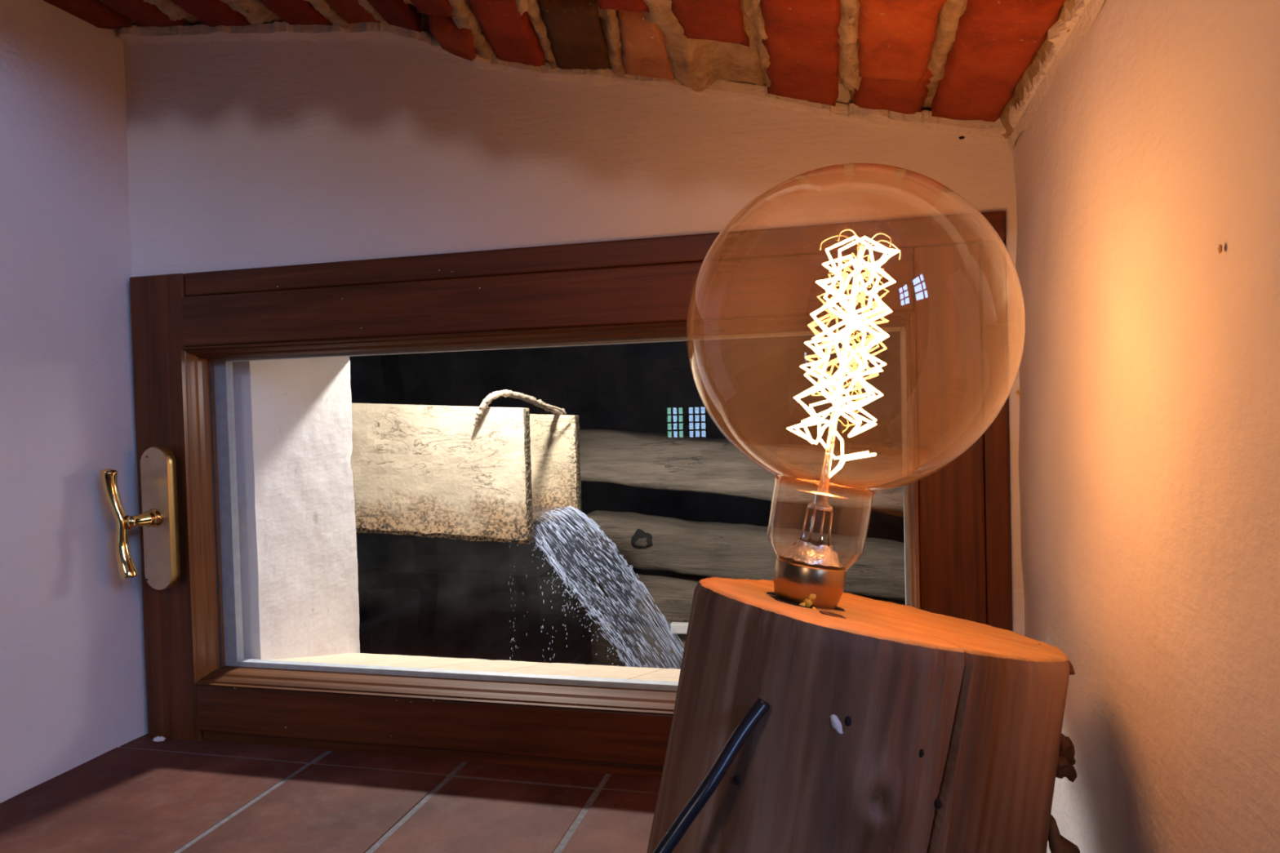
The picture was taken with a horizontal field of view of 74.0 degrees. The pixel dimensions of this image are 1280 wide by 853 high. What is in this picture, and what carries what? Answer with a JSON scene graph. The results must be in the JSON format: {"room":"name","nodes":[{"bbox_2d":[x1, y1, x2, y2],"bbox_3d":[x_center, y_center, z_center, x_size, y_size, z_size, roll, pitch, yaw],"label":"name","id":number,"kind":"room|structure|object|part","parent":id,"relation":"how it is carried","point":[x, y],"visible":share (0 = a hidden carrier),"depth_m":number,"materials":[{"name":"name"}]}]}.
{"room":"window alcove","nodes":[
{"label":"window alcove","id":0,"kind":"room"},
{"bbox_2d":[0,0,148,803],"bbox_3d":[-0.682,-0.099,0.865,0.122,0.970,0.290,-1,1,14],"label":"wall","id":1,"kind":"structure","parent":0,"point":[73,675],"depth_m":0.90,"materials":[{"name":"white paint"}]},
{"bbox_2d":[0,733,661,852],"bbox_3d":[-0.206,0.391,0.566,1.017,0.060,0.672,-1,1,14],"label":"windowsill","id":2,"kind":"structure","parent":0,"point":[141,795],"depth_m":0.80,"materials":[{"name":"brown tile"}]},
{"bbox_2d":[151,736,165,742],"bbox_3d":[-0.552,0.358,0.975,0.016,0.006,0.009,-1,1,14],"label":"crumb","id":3,"kind":"object","parent":2,"relation":"on","point":[157,739],"visible":1,"depth_m":0.97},
{"bbox_2d":[646,162,1079,852],"bbox_3d":[0.023,0.122,0.476,0.486,0.532,0.186,-2,1,-9],"label":"table lamp","id":4,"kind":"object","parent":2,"relation":"on","point":[811,715],"visible":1,"depth_m":0.43,"materials":[{"name":"wood"}]},
{"bbox_3d":[-0.069,0.266,0.397,0.275,0.254,0.046,-2,1,-3],"label":"power cord","id":5,"kind":"part","parent":4,"relation":"part of","materials":[{"name":"black rubber"}]},
{"bbox_3d":[0.115,-0.029,0.487,0.015,0.155,0.015,9,0,14],"label":"glass stem","id":6,"kind":"part","parent":4,"relation":"part of","materials":[{"name":"clear glass"}]},
{"bbox_3d":[0.116,-0.033,0.487,0.185,0.228,0.185,9,0,14],"label":"globe bulb","id":7,"kind":"part","parent":4,"relation":"part of","materials":[{"name":"orange glass"}]},
{"bbox_2d":[43,0,1075,138],"bbox_3d":[-0.176,-0.394,0.704,1.000,0.310,0.344,-1,1,14],"label":"ceiling","id":8,"kind":"structure","parent":0,"point":[958,60],"depth_m":0.70,"materials":[{"name":"brick"}]},
{"bbox_2d":[232,330,900,681],"bbox_3d":[-0.050,0.296,1.025,2.200,2.500,0.230,-1,1,14],"label":"wall","id":9,"kind":"structure","parent":0,"point":[293,417],"depth_m":1.09,"materials":[{"name":"white paint"}]},
{"bbox_3d":[-0.333,0.315,1.090,0.217,0.083,0.218,-1,1,14],"label":"sill","id":10,"kind":"part","parent":9,"relation":"part of","materials":[{"name":"beige stone"}]},
{"bbox_3d":[-0.185,0.312,1.054,0.086,0.083,0.218,-1,1,14],"label":"sill","id":11,"kind":"part","parent":9,"relation":"part of","materials":[{"name":"beige stone"}]},
{"bbox_3d":[-0.068,0.309,1.023,0.154,0.082,0.217,-1,1,14],"label":"sill","id":12,"kind":"part","parent":9,"relation":"part of","materials":[{"name":"beige stone"}]},
{"bbox_3d":[0.085,0.306,0.985,0.159,0.083,0.217,-1,1,14],"label":"sill","id":13,"kind":"part","parent":9,"relation":"part of","materials":[{"name":"beige stone"}]},
{"bbox_2d":[115,19,1024,635],"bbox_3d":[-0.191,-0.098,0.908,1.400,1.000,0.072,-1,1,14],"label":"wall","id":14,"kind":"structure","parent":0,"point":[275,144],"depth_m":0.88,"materials":[{"name":"white paint"}]},
{"bbox_2d":[99,210,1011,777],"bbox_3d":[-0.126,0.087,0.866,0.938,0.537,0.130,-1,1,14],"label":"window","id":15,"kind":"structure","parent":14,"relation":"in","point":[947,301],"depth_m":0.88,"materials":[{"name":"brown wood"}]},
{"bbox_3d":[-0.540,0.103,0.958,0.038,0.162,0.010,-1,1,14],"label":"handle","id":16,"kind":"part","parent":15,"relation":"part of","materials":[{"name":"gold metal"}]},
{"bbox_3d":[-0.075,0.346,0.897,0.864,0.016,0.059,-1,1,14],"label":"frame rail","id":17,"kind":"part","parent":15,"relation":"part of","materials":[{"name":"brown wood"}]},
{"bbox_3d":[-0.117,0.311,0.895,0.786,0.054,0.051,-1,1,14],"label":"sash rail","id":18,"kind":"part","parent":15,"relation":"part of","materials":[{"name":"brown wood"}]},
{"bbox_3d":[-0.128,-0.126,0.885,0.786,0.056,0.051,-1,1,14],"label":"sash rail","id":19,"kind":"part","parent":15,"relation":"part of","materials":[{"name":"brown wood"}]},
{"bbox_3d":[-0.089,-0.170,0.885,0.864,0.026,0.060,-1,1,14],"label":"frame rail","id":20,"kind":"part","parent":15,"relation":"part of","materials":[{"name":"brown wood"}]},
{"bbox_2d":[573,427,905,669],"bbox_3d":[0.078,0.461,2.554,2.900,1.156,0.192,-1,1,14],"label":"wall","id":21,"kind":"structure","parent":0,"point":[669,556],"depth_m":2.46,"materials":[{"name":"wood"}]},
{"bbox_2d":[1006,0,1279,852],"bbox_3d":[0.318,-0.117,0.513,0.115,0.970,0.488,-1,1,14],"label":"wall","id":22,"kind":"structure","parent":0,"point":[1144,144],"depth_m":0.41,"materials":[{"name":"white paint"}]},
{"label":"outside","id":23,"kind":"structure","parent":0,"visible":0},
{"bbox_2d":[350,389,582,543],"bbox_3d":[-0.536,0.084,1.903,0.740,0.311,0.336,-1,1,14],"label":"trough","id":24,"kind":"object","parent":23,"point":[482,473],"visible":0.65,"depth_m":1.72,"materials":[{"name":"beige stone"}]},
{"bbox_2d":[508,506,684,669],"bbox_3d":[-0.047,0.414,1.798,0.402,0.467,0.281,-1,1,11],"label":"water","id":25,"kind":"structure","parent":24,"relation":"attached to","point":[590,522],"depth_m":1.79,"materials":[{"name":"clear liquid"}]},
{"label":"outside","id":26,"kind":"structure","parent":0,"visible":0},
{"bbox_3d":[-0.239,1.573,2.223,6.000,0.100,1.920,-1,1,14],"label":"ground","id":27,"kind":"structure","parent":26,"visible":0},
{"bbox_2d":[349,331,904,664],"bbox_3d":[-0.089,-0.200,2.971,6.000,4.000,0.214,-1,1,14],"label":"wall","id":28,"kind":"structure","parent":27,"relation":"on","point":[419,596],"depth_m":3.02,"materials":[{"name":"stone"}]}
]}

